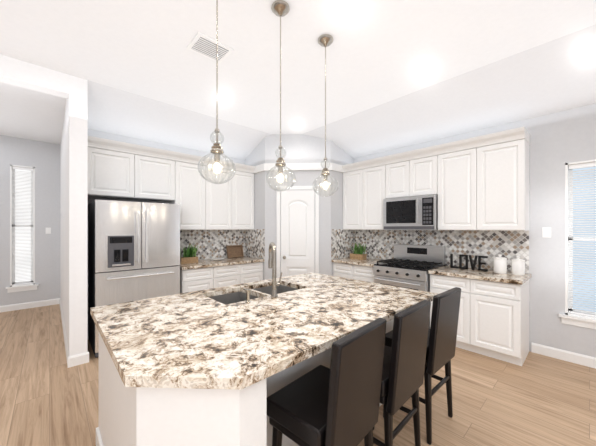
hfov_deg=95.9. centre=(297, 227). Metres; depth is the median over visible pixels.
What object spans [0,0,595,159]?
ceiling
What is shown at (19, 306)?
baseboard
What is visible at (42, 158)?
wall
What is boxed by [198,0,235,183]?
pendant light
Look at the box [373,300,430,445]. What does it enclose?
stool
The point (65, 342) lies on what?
baseboard
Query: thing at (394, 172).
upper cabinet
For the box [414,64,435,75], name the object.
recessed light
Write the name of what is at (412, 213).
over-the-range microwave
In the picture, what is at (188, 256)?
planter box
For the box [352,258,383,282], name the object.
base cabinet
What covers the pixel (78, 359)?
baseboard
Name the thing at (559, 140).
wall
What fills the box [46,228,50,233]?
light switch
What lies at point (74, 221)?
wall
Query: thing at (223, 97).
recessed light
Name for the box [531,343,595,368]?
baseboard
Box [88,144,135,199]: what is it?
upper cabinet
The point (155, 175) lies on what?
upper cabinet
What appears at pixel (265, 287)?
sink
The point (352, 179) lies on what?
upper cabinet
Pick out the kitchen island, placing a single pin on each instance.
(241, 419)
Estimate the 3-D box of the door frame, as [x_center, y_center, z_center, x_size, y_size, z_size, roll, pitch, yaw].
[-0.004,0.367,4.569,0.724,2.165,0.022,0,0,3]
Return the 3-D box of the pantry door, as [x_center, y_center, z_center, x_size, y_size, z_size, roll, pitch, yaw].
[-0.004,0.402,4.561,0.570,2.080,0.036,0,0,3]
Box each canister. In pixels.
[493,254,506,273]
[511,256,524,274]
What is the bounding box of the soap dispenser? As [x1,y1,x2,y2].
[244,288,250,302]
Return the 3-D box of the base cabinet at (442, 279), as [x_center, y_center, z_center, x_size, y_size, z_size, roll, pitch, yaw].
[2.030,0.993,3.447,0.635,0.916,0.450,0,0,-43]
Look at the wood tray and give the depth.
4.86 m
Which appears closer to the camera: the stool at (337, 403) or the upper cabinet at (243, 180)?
the stool at (337, 403)
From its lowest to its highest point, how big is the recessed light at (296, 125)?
0.008 m
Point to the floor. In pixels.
(48, 397)
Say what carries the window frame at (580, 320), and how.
attached to the wall at (559, 140)
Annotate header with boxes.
[0,54,68,98]
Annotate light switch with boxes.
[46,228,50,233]
[542,227,550,237]
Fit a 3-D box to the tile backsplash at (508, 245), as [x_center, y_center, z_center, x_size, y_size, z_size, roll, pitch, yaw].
[1.644,0.285,3.866,0.640,0.530,2.486,0,0,-43]
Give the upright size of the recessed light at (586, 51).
0.063 m
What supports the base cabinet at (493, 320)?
on the floor
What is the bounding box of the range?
[373,244,444,327]
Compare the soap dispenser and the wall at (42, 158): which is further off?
the wall at (42, 158)
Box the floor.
[0,304,595,445]
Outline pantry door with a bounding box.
[281,190,314,276]
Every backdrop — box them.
[15,169,30,281]
[573,167,595,311]
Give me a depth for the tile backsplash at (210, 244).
4.69 m
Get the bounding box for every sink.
[218,292,249,303]
[262,284,289,291]
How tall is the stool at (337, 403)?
1.002 m
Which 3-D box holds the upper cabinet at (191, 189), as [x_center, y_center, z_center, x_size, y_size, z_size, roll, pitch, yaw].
[-1.730,-0.485,4.190,0.460,1.030,0.330,0,0,-43]
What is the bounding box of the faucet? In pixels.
[268,242,281,296]
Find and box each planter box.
[180,245,197,263]
[350,242,366,259]
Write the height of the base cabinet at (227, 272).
0.916 m
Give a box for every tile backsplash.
[180,229,264,259]
[331,229,528,272]
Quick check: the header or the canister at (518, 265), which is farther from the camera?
the canister at (518, 265)
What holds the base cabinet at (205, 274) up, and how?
on the floor
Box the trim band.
[254,163,343,173]
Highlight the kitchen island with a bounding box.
[96,300,432,445]
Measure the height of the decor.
0.185 m
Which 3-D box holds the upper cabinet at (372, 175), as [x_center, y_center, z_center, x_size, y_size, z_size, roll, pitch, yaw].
[1.332,-0.485,4.428,0.330,1.030,0.410,0,0,-43]
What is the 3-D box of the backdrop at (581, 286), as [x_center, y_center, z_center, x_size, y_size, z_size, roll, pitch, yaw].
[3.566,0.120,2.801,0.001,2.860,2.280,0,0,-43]
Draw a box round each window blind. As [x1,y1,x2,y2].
[12,166,32,284]
[569,162,595,316]
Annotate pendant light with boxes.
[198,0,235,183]
[265,0,295,190]
[313,34,338,196]
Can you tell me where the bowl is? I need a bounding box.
[211,258,223,260]
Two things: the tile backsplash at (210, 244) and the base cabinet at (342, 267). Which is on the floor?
the base cabinet at (342, 267)
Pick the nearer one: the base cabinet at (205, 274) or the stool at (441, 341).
the stool at (441, 341)
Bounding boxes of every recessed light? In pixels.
[214,93,230,100]
[291,123,302,127]
[334,0,362,15]
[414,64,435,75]
[573,40,595,60]
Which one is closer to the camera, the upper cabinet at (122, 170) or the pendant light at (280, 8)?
the pendant light at (280, 8)
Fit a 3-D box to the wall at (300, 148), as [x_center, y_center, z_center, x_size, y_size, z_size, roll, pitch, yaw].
[0.015,-0.075,5.042,1.440,3.050,1.450,0,0,-43]
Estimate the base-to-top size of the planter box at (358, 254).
0.304 m
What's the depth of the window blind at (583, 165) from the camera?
2.88 m
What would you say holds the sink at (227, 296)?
in the island countertop
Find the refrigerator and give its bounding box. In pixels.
[89,200,179,357]
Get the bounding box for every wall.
[0,135,59,305]
[60,75,87,355]
[88,129,244,338]
[245,134,353,279]
[354,103,595,357]
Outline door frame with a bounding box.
[276,186,318,277]
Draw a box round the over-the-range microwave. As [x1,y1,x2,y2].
[383,194,437,229]
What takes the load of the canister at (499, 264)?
on the base cabinet at (493, 320)
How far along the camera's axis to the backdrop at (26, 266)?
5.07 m
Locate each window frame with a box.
[6,165,38,292]
[559,159,595,328]
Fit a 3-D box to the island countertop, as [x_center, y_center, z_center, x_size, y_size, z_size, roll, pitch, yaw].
[-0.125,0.554,2.001,2.130,0.040,1.430,0,0,-43]
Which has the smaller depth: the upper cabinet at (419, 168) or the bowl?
the upper cabinet at (419, 168)
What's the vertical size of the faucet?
0.421 m
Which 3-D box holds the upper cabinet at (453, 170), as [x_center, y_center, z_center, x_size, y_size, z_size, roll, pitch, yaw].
[2.140,-0.485,3.552,0.330,1.030,0.453,0,0,-43]
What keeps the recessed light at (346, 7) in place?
in the ceiling
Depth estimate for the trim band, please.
4.56 m
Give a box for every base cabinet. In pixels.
[179,260,214,292]
[211,258,242,287]
[227,256,263,282]
[332,257,363,278]
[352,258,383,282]
[428,266,475,349]
[468,269,531,365]
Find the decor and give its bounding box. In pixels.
[450,254,487,270]
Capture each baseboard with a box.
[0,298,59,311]
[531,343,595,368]
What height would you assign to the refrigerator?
1.775 m
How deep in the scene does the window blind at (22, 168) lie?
4.84 m
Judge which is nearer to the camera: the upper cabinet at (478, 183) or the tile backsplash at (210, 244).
the upper cabinet at (478, 183)
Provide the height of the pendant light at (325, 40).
1.334 m
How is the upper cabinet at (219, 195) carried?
attached to the wall at (109, 136)
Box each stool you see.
[267,318,386,445]
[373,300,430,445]
[383,287,460,444]
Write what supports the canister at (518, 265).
on the base cabinet at (493, 320)
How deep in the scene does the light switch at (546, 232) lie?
3.05 m
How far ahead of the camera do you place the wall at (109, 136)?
3.87 m
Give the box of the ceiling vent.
[187,32,233,62]
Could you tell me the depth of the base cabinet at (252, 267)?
4.52 m
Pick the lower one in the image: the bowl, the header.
the bowl
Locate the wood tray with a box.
[226,245,243,257]
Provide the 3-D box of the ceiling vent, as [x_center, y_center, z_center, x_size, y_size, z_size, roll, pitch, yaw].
[-0.781,-1.591,2.395,0.320,0.017,0.260,0,0,-43]
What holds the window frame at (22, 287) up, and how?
attached to the wall at (42, 158)
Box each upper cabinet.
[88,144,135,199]
[136,152,175,203]
[176,160,207,229]
[208,164,231,229]
[232,168,253,229]
[343,167,361,229]
[362,163,381,229]
[382,159,405,229]
[406,155,433,196]
[434,147,473,229]
[474,135,529,230]
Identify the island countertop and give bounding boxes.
[90,272,437,435]
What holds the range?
on the floor

